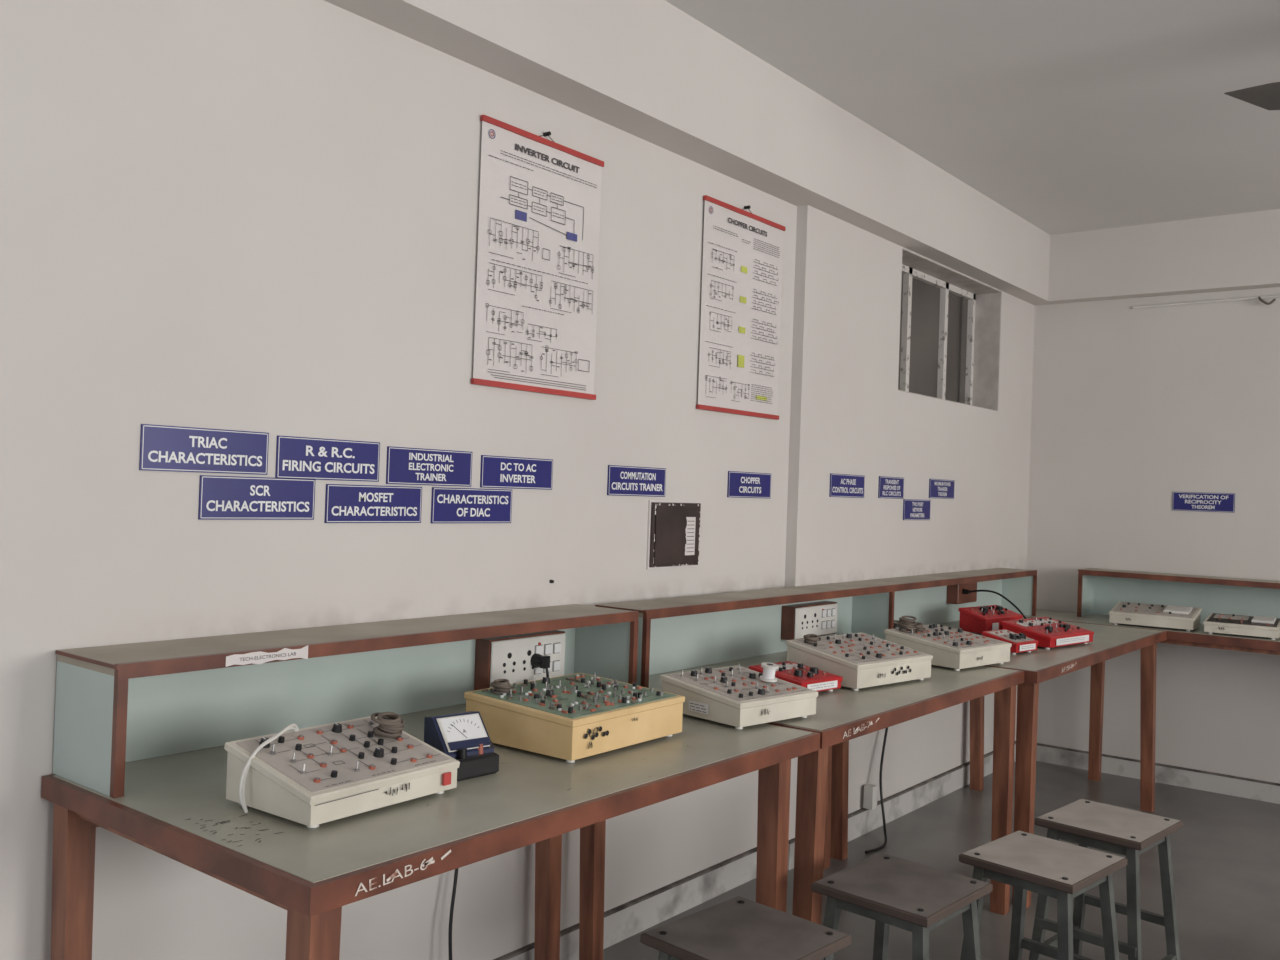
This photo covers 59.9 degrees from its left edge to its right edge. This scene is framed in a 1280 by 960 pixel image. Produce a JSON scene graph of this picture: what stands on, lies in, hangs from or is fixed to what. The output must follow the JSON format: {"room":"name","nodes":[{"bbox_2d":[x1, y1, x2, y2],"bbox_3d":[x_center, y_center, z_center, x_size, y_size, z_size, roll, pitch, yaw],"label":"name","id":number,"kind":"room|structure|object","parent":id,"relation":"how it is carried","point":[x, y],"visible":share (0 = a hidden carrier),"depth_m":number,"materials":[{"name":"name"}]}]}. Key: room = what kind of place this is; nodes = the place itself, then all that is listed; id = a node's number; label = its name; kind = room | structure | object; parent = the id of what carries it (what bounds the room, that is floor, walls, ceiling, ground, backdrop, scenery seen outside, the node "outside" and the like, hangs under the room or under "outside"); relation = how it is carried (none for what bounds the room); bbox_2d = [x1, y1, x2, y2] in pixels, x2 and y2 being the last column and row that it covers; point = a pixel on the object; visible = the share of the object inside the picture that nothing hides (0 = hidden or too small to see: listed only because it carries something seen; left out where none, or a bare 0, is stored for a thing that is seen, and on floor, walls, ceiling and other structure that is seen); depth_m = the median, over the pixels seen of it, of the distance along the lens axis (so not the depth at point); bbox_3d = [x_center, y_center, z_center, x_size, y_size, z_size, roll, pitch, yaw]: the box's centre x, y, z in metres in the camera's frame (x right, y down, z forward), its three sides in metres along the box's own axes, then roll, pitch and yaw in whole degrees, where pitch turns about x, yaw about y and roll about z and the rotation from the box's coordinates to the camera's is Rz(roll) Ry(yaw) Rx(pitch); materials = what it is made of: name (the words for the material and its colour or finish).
{"room":"electronics laboratory","nodes":[
{"label":"electronics laboratory","id":0,"kind":"room"},
{"bbox_2d":[0,0,1034,959],"bbox_3d":[-0.620,-0.022,2.438,0.300,2.487,8.050,2,-1,38],"label":"wall","id":1,"kind":"structure","parent":0,"point":[239,215],"depth_m":2.29,"materials":[{"name":"white paint"}]},
{"bbox_2d":[139,424,268,474],"bbox_3d":[-0.794,-0.054,2.036,0.005,0.081,0.251,2,-1,38],"label":"name sign","id":2,"kind":"object","parent":1,"relation":"attached to","point":[162,447],"visible":1,"depth_m":2.03,"materials":[{"name":"blue plastic"}]},
{"bbox_2d":[198,475,314,519],"bbox_3d":[-0.728,0.035,2.123,0.005,0.081,0.246,2,-1,38],"label":"name sign","id":3,"kind":"object","parent":1,"relation":"attached to","point":[220,497],"visible":1,"depth_m":2.12,"materials":[{"name":"blue plastic"}]},
{"bbox_2d":[275,435,379,481],"bbox_3d":[-0.627,-0.041,2.247,0.005,0.083,0.246,2,-1,38],"label":"name sign","id":4,"kind":"object","parent":1,"relation":"attached to","point":[296,457],"visible":1,"depth_m":2.24,"materials":[{"name":"blue plastic"}]},
{"bbox_2d":[324,484,421,522],"bbox_3d":[-0.557,0.051,2.338,0.005,0.079,0.248,2,-1,38],"label":"name sign","id":5,"kind":"object","parent":1,"relation":"attached to","point":[344,503],"visible":1,"depth_m":2.33,"materials":[{"name":"blue plastic"}]},
{"bbox_2d":[386,446,471,486],"bbox_3d":[-0.463,-0.028,2.455,0.005,0.080,0.242,2,-1,38],"label":"name sign","id":6,"kind":"object","parent":1,"relation":"attached to","point":[407,466],"visible":1,"depth_m":2.45,"materials":[{"name":"blue plastic"}]},
{"bbox_2d":[431,487,511,522],"bbox_3d":[-0.384,0.059,2.556,0.005,0.080,0.247,2,-1,38],"label":"name sign","id":7,"kind":"object","parent":1,"relation":"attached to","point":[448,505],"visible":1,"depth_m":2.55,"materials":[{"name":"blue plastic"}]},
{"bbox_2d":[480,455,552,489],"bbox_3d":[-0.293,-0.017,2.668,0.005,0.075,0.241,2,-1,38],"label":"name sign","id":8,"kind":"object","parent":1,"relation":"attached to","point":[496,471],"visible":1,"depth_m":2.66,"materials":[{"name":"blue plastic"}]},
{"bbox_2d":[471,114,603,399],"bbox_3d":[-0.238,-0.532,2.709,0.018,0.637,0.428,2,-1,38],"label":"poster","id":9,"kind":"object","parent":1,"relation":"attached to","point":[540,198],"visible":1,"depth_m":2.69,"materials":[{"name":"paper"}]},
{"bbox_2d":[607,465,665,496],"bbox_3d":[-0.007,0.004,3.031,0.005,0.080,0.250,2,-1,38],"label":"name sign","id":10,"kind":"object","parent":1,"relation":"attached to","point":[621,480],"visible":1,"depth_m":3.02,"materials":[{"name":"blue plastic"}]},
{"bbox_2d":[646,500,700,568],"bbox_3d":[0.102,0.155,3.160,0.020,0.192,0.238,2,-1,38],"label":"box","id":11,"kind":"object","parent":1,"relation":"attached to","point":[673,528],"visible":1,"depth_m":3.14,"materials":[{"name":"metal"}]},
{"bbox_2d":[324,0,1052,305],"bbox_3d":[-0.444,-1.105,2.338,0.133,0.312,7.650,2,-1,38],"label":"ceiling beam","id":12,"kind":"structure","parent":1,"relation":"attached to","point":[651,71],"depth_m":3.11,"materials":[{"name":"white paint"}]},
{"bbox_2d":[696,195,785,419],"bbox_3d":[0.319,-0.522,3.412,0.018,0.643,0.447,2,-1,38],"label":"poster","id":13,"kind":"object","parent":1,"relation":"attached to","point":[743,250],"visible":1,"depth_m":3.40,"materials":[{"name":"paper"}]},
{"bbox_2d":[727,471,770,497],"bbox_3d":[0.344,0.016,3.474,0.005,0.080,0.244,2,-1,38],"label":"name sign","id":14,"kind":"object","parent":1,"relation":"attached to","point":[740,484],"visible":1,"depth_m":3.47,"materials":[{"name":"blue plastic"}]},
{"bbox_2d":[493,741,1015,959],"bbox_3d":[-0.554,1.177,2.341,0.054,0.092,7.650,2,-1,38],"label":"baseboard","id":15,"kind":"structure","parent":1,"relation":"attached to","point":[621,922],"depth_m":3.34,"materials":[{"name":"paint"}]},
{"bbox_2d":[829,473,864,497],"bbox_3d":[0.728,0.021,3.894,0.005,0.080,0.251,2,-1,38],"label":"name sign","id":16,"kind":"object","parent":1,"relation":"attached to","point":[841,485],"visible":1,"depth_m":3.88,"materials":[{"name":"blue plastic"}]},
{"bbox_2d":[878,476,903,498],"bbox_3d":[0.944,0.029,4.166,0.005,0.080,0.206,2,-1,38],"label":"name sign","id":17,"kind":"object","parent":1,"relation":"attached to","point":[888,487],"visible":1,"depth_m":4.16,"materials":[{"name":"blue plastic"}]},
{"bbox_2d":[903,499,930,519],"bbox_3d":[1.085,0.117,4.348,0.005,0.080,0.244,2,-1,38],"label":"name sign","id":18,"kind":"object","parent":1,"relation":"attached to","point":[913,509],"visible":1,"depth_m":4.34,"materials":[{"name":"blue plastic"}]},
{"bbox_2d":[929,479,954,498],"bbox_3d":[1.233,0.037,4.531,0.005,0.077,0.246,2,-1,38],"label":"name sign","id":19,"kind":"object","parent":1,"relation":"attached to","point":[938,488],"visible":1,"depth_m":4.52,"materials":[{"name":"blue plastic"}]},
{"bbox_2d":[898,248,1000,410],"bbox_3d":[1.244,-0.596,4.653,0.153,0.542,1.032,2,-1,38],"label":"window","id":20,"kind":"structure","parent":1,"relation":"in","point":[949,345],"depth_m":4.83,"materials":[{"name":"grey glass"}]},
{"bbox_2d":[603,761,1279,959],"bbox_3d":[1.549,1.330,0.671,5.950,0.100,8.050,2,-1,38],"label":"floor","id":21,"kind":"structure","parent":0,"point":[1225,854],"depth_m":3.72,"materials":[{"name":"stone"}]},
{"bbox_2d":[41,703,819,959],"bbox_3d":[-0.310,0.869,2.080,0.736,0.721,1.265,2,-1,38],"label":"workbench","id":22,"kind":"object","parent":21,"relation":"on","point":[176,807],"visible":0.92,"depth_m":1.76,"materials":[{"name":"grey laminate"}]},
{"bbox_2d":[224,712,459,827],"bbox_3d":[-0.468,0.442,1.736,0.217,0.116,0.313,2,-1,36],"label":"electronics trainer kit","id":23,"kind":"object","parent":22,"relation":"on","point":[313,776],"visible":1,"depth_m":1.69,"materials":[{"name":"grey plastic"}]},
{"bbox_2d":[53,604,638,797],"bbox_3d":[-0.486,0.402,2.269,0.207,0.205,1.288,2,-1,38],"label":"shelf","id":24,"kind":"object","parent":22,"relation":"on","point":[116,705],"visible":0.99,"depth_m":2.09,"materials":[{"name":"laminate"}]},
{"bbox_2d":[474,630,564,689],"bbox_3d":[-0.237,0.428,2.599,0.162,0.120,0.255,2,-1,38],"label":"switchboard","id":25,"kind":"object","parent":24,"relation":"attached to","point":[517,658],"visible":0.78,"depth_m":2.59,"materials":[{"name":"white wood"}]},
{"bbox_2d":[448,868,457,959],"bbox_3d":[-0.364,0.907,2.482,0.140,0.673,0.058,2,-1,10],"label":"hanging cable","id":26,"kind":"object","parent":22,"relation":"hanging from","point":[456,870],"visible":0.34,"depth_m":2.47,"materials":[{"name":"black plastic"}]},
{"bbox_2d":[424,711,498,780],"bbox_3d":[-0.310,0.458,1.927,0.097,0.097,0.103,1,-1,42],"label":"meter","id":27,"kind":"object","parent":22,"relation":"on","point":[463,736],"visible":0.94,"depth_m":1.91,"materials":[{"name":"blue plastic"}]},
{"bbox_2d":[464,673,684,762],"bbox_3d":[-0.126,0.456,2.221,0.282,0.120,0.351,2,-1,37],"label":"electronics trainer kit","id":28,"kind":"object","parent":22,"relation":"on","point":[572,717],"visible":0.99,"depth_m":2.13,"materials":[{"name":"yellow plastic"}]},
{"bbox_2d":[640,896,851,959],"bbox_3d":[0.177,1.013,1.916,0.278,0.463,0.287,1,-1,43],"label":"stool","id":29,"kind":"object","parent":21,"relation":"on","point":[737,928],"visible":1,"depth_m":1.91,"materials":[{"name":"paint"}]},
{"bbox_2d":[579,651,1024,959],"bbox_3d":[0.486,0.905,3.053,0.696,0.720,1.230,2,-1,38],"label":"workbench","id":30,"kind":"object","parent":21,"relation":"on","point":[843,714],"visible":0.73,"depth_m":2.77,"materials":[{"name":"grey laminate"}]},
{"bbox_2d":[660,662,817,728],"bbox_3d":[0.223,0.474,2.510,0.262,0.112,0.247,2,-1,-43],"label":"electronics trainer kit","id":31,"kind":"object","parent":30,"relation":"on","point":[737,696],"visible":0.98,"depth_m":2.45,"materials":[{"name":"grey plastic"}]},
{"bbox_2d":[749,661,842,691],"bbox_3d":[0.402,0.510,2.869,0.166,0.061,0.178,2,-1,-43],"label":"module","id":32,"kind":"object","parent":30,"relation":"on","point":[812,678],"visible":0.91,"depth_m":2.83,"materials":[{"name":"red plastic"}]},
{"bbox_2d":[786,633,932,690],"bbox_3d":[0.606,0.488,3.058,0.346,0.122,0.243,2,-1,-43],"label":"electronics trainer kit","id":33,"kind":"object","parent":30,"relation":"on","point":[863,660],"visible":0.98,"depth_m":2.99,"materials":[{"name":"grey plastic"}]},
{"bbox_2d":[863,727,887,853],"bbox_3d":[0.852,0.978,3.983,0.088,0.622,0.376,2,-1,13],"label":"hanging cable","id":34,"kind":"object","parent":30,"relation":"hanging from","point":[870,790],"visible":0.7,"depth_m":4.00,"materials":[{"name":"black plastic"}]},
{"bbox_2d":[884,616,1011,670],"bbox_3d":[0.956,0.496,3.447,0.296,0.137,0.268,2,-1,-43],"label":"electronics trainer kit","id":35,"kind":"object","parent":30,"relation":"on","point":[958,649],"visible":0.99,"depth_m":3.38,"materials":[{"name":"grey plastic"}]},
{"bbox_2d":[811,853,992,959],"bbox_3d":[0.512,1.027,2.198,0.279,0.463,0.287,1,-1,42],"label":"stool","id":36,"kind":"object","parent":21,"relation":"on","point":[916,898],"visible":1,"depth_m":2.17,"materials":[{"name":"paint"}]},
{"bbox_2d":[830,618,1166,908],"bbox_3d":[1.370,0.946,4.141,0.731,0.720,1.555,2,-1,38],"label":"workbench","id":37,"kind":"object","parent":21,"relation":"on","point":[1040,665],"visible":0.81,"depth_m":3.76,"materials":[{"name":"grey laminate"}]},
{"bbox_2d":[595,568,1036,687],"bbox_3d":[0.827,0.462,3.895,0.166,0.204,2.833,2,-1,38],"label":"shelf","id":38,"kind":"object","parent":37,"relation":"on","point":[677,633],"visible":0.7,"depth_m":3.45,"materials":[{"name":"laminate"}]},
{"bbox_2d":[781,601,837,639],"bbox_3d":[0.558,0.458,3.625,0.055,0.106,0.280,2,-1,38],"label":"switchboard","id":39,"kind":"object","parent":38,"relation":"attached to","point":[819,618],"visible":0.99,"depth_m":3.57,"materials":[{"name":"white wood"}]},
{"bbox_2d":[947,582,976,603],"bbox_3d":[1.349,0.462,4.606,0.075,0.095,0.200,2,-1,38],"label":"junction box","id":40,"kind":"object","parent":38,"relation":"attached to","point":[958,593],"visible":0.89,"depth_m":4.55,"materials":[{"name":"brown wood"}]},
{"bbox_2d":[894,620,898,628],"bbox_3d":[0.940,0.538,4.005,0.086,0.065,0.208,2,-1,38],"label":"lead","id":41,"kind":"object","parent":37,"relation":"on","point":[896,625],"visible":0.09,"depth_m":3.97,"materials":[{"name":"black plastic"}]},
{"bbox_2d":[958,605,1022,634],"bbox_3d":[1.352,0.536,4.271,0.276,0.100,0.123,2,-1,-43],"label":"module","id":42,"kind":"object","parent":37,"relation":"on","point":[978,619],"visible":0.93,"depth_m":4.21,"materials":[{"name":"red plastic"}]},
{"bbox_2d":[969,590,1026,618],"bbox_3d":[1.461,0.517,4.366,0.171,0.140,0.403,2,-1,-11],"label":"power cord","id":43,"kind":"object","parent":37,"relation":"on","point":[997,593],"visible":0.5,"depth_m":4.48,"materials":[{"name":"plastic"}]},
{"bbox_2d":[982,629,1037,654],"bbox_3d":[1.246,0.544,3.738,0.146,0.066,0.129,2,-1,-43],"label":"module","id":44,"kind":"object","parent":37,"relation":"on","point":[1020,642],"visible":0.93,"depth_m":3.70,"materials":[{"name":"red plastic"}]},
{"bbox_2d":[1001,617,1093,648],"bbox_3d":[1.463,0.543,3.980,0.326,0.088,0.189,2,-1,-43],"label":"module","id":45,"kind":"object","parent":37,"relation":"on","point":[1049,632],"visible":0.97,"depth_m":3.92,"materials":[{"name":"red plastic"}]},
{"bbox_2d":[959,831,1126,959],"bbox_3d":[0.864,1.041,2.398,0.287,0.463,0.278,2,-1,-45],"label":"stool","id":46,"kind":"object","parent":21,"relation":"on","point":[1061,871],"visible":1,"depth_m":2.38,"materials":[{"name":"paint"}]},
{"bbox_2d":[1029,799,1182,959],"bbox_3d":[1.132,1.053,2.696,0.278,0.463,0.287,1,-1,44],"label":"stool","id":47,"kind":"object","parent":21,"relation":"on","point":[1130,833],"visible":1,"depth_m":2.68,"materials":[{"name":"paint"}]},
{"bbox_2d":[1024,609,1279,780],"bbox_3d":[2.663,0.993,4.395,2.445,0.720,0.430,2,-1,38],"label":"workbench","id":48,"kind":"object","parent":21,"relation":"on","point":[1197,637],"visible":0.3,"depth_m":4.82,"materials":[{"name":"grey laminate"}]},
{"bbox_2d":[1109,602,1201,630],"bbox_3d":[2.178,0.574,4.694,0.326,0.089,0.208,2,-1,34],"label":"electronics trainer kit","id":49,"kind":"object","parent":48,"relation":"on","point":[1167,616],"visible":1,"depth_m":4.64,"materials":[{"name":"grey plastic"}]},
{"bbox_2d":[1077,568,1279,623],"bbox_3d":[2.811,0.532,4.444,2.003,0.212,0.206,2,-1,38],"label":"shelf","id":50,"kind":"object","parent":48,"relation":"on","point":[1099,590],"visible":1,"depth_m":4.87,"materials":[{"name":"laminate"}]},
{"bbox_2d":[1203,613,1279,639],"bbox_3d":[2.439,0.585,4.484,0.266,0.081,0.207,2,-1,34],"label":"electronics trainer kit","id":51,"kind":"object","parent":48,"relation":"on","point":[1259,626],"visible":1,"depth_m":4.43,"materials":[{"name":"grey plastic"}]},
{"bbox_2d":[665,0,1279,234],"bbox_3d":[1.638,-1.255,0.695,5.950,0.100,8.050,2,-1,38],"label":"ceiling","id":52,"kind":"structure","parent":0,"point":[1070,116],"depth_m":3.38,"materials":[{"name":"white paint"}]},
{"bbox_2d":[1224,82,1279,109],"bbox_3d":[1.981,-1.056,2.689,0.975,0.237,1.053,2,-1,38],"label":"ceiling fan","id":53,"kind":"object","parent":52,"relation":"hanging from","point":[1266,96],"depth_m":2.89,"materials":[{"name":"metal"}]},
{"bbox_2d":[1027,287,1279,782],"bbox_3d":[4.068,0.151,3.728,5.450,2.487,0.200,2,-1,38],"label":"wall","id":54,"kind":"structure","parent":0,"point":[1132,409],"depth_m":4.96,"materials":[{"name":"white paint"}]},
{"bbox_2d":[1036,743,1279,803],"bbox_3d":[3.966,1.349,3.628,5.435,0.083,0.014,2,-1,38],"label":"baseboard","id":55,"kind":"structure","parent":54,"relation":"attached to","point":[1260,790],"depth_m":4.89,"materials":[{"name":"paint"}]},
{"bbox_2d":[1048,209,1279,303],"bbox_3d":[4.052,-0.939,3.595,5.357,0.312,0.090,2,-1,38],"label":"ceiling beam","id":56,"kind":"structure","parent":54,"relation":"attached to","point":[1241,251],"depth_m":4.90,"materials":[{"name":"white paint"}]},
{"bbox_2d":[1172,492,1234,512],"bbox_3d":[2.469,0.096,4.866,0.248,0.083,0.005,2,-1,38],"label":"name sign","id":57,"kind":"object","parent":54,"relation":"attached to","point":[1182,501],"visible":1,"depth_m":4.86,"materials":[{"name":"blue plastic"}]},
{"bbox_2d":[1133,295,1279,308],"bbox_3d":[2.984,-0.757,4.462,1.900,0.051,0.043,2,-1,38],"label":"conduit","id":58,"kind":"object","parent":54,"relation":"attached to","point":[1260,298],"visible":1,"depth_m":4.85,"materials":[{"name":"white plastic"}]}
]}

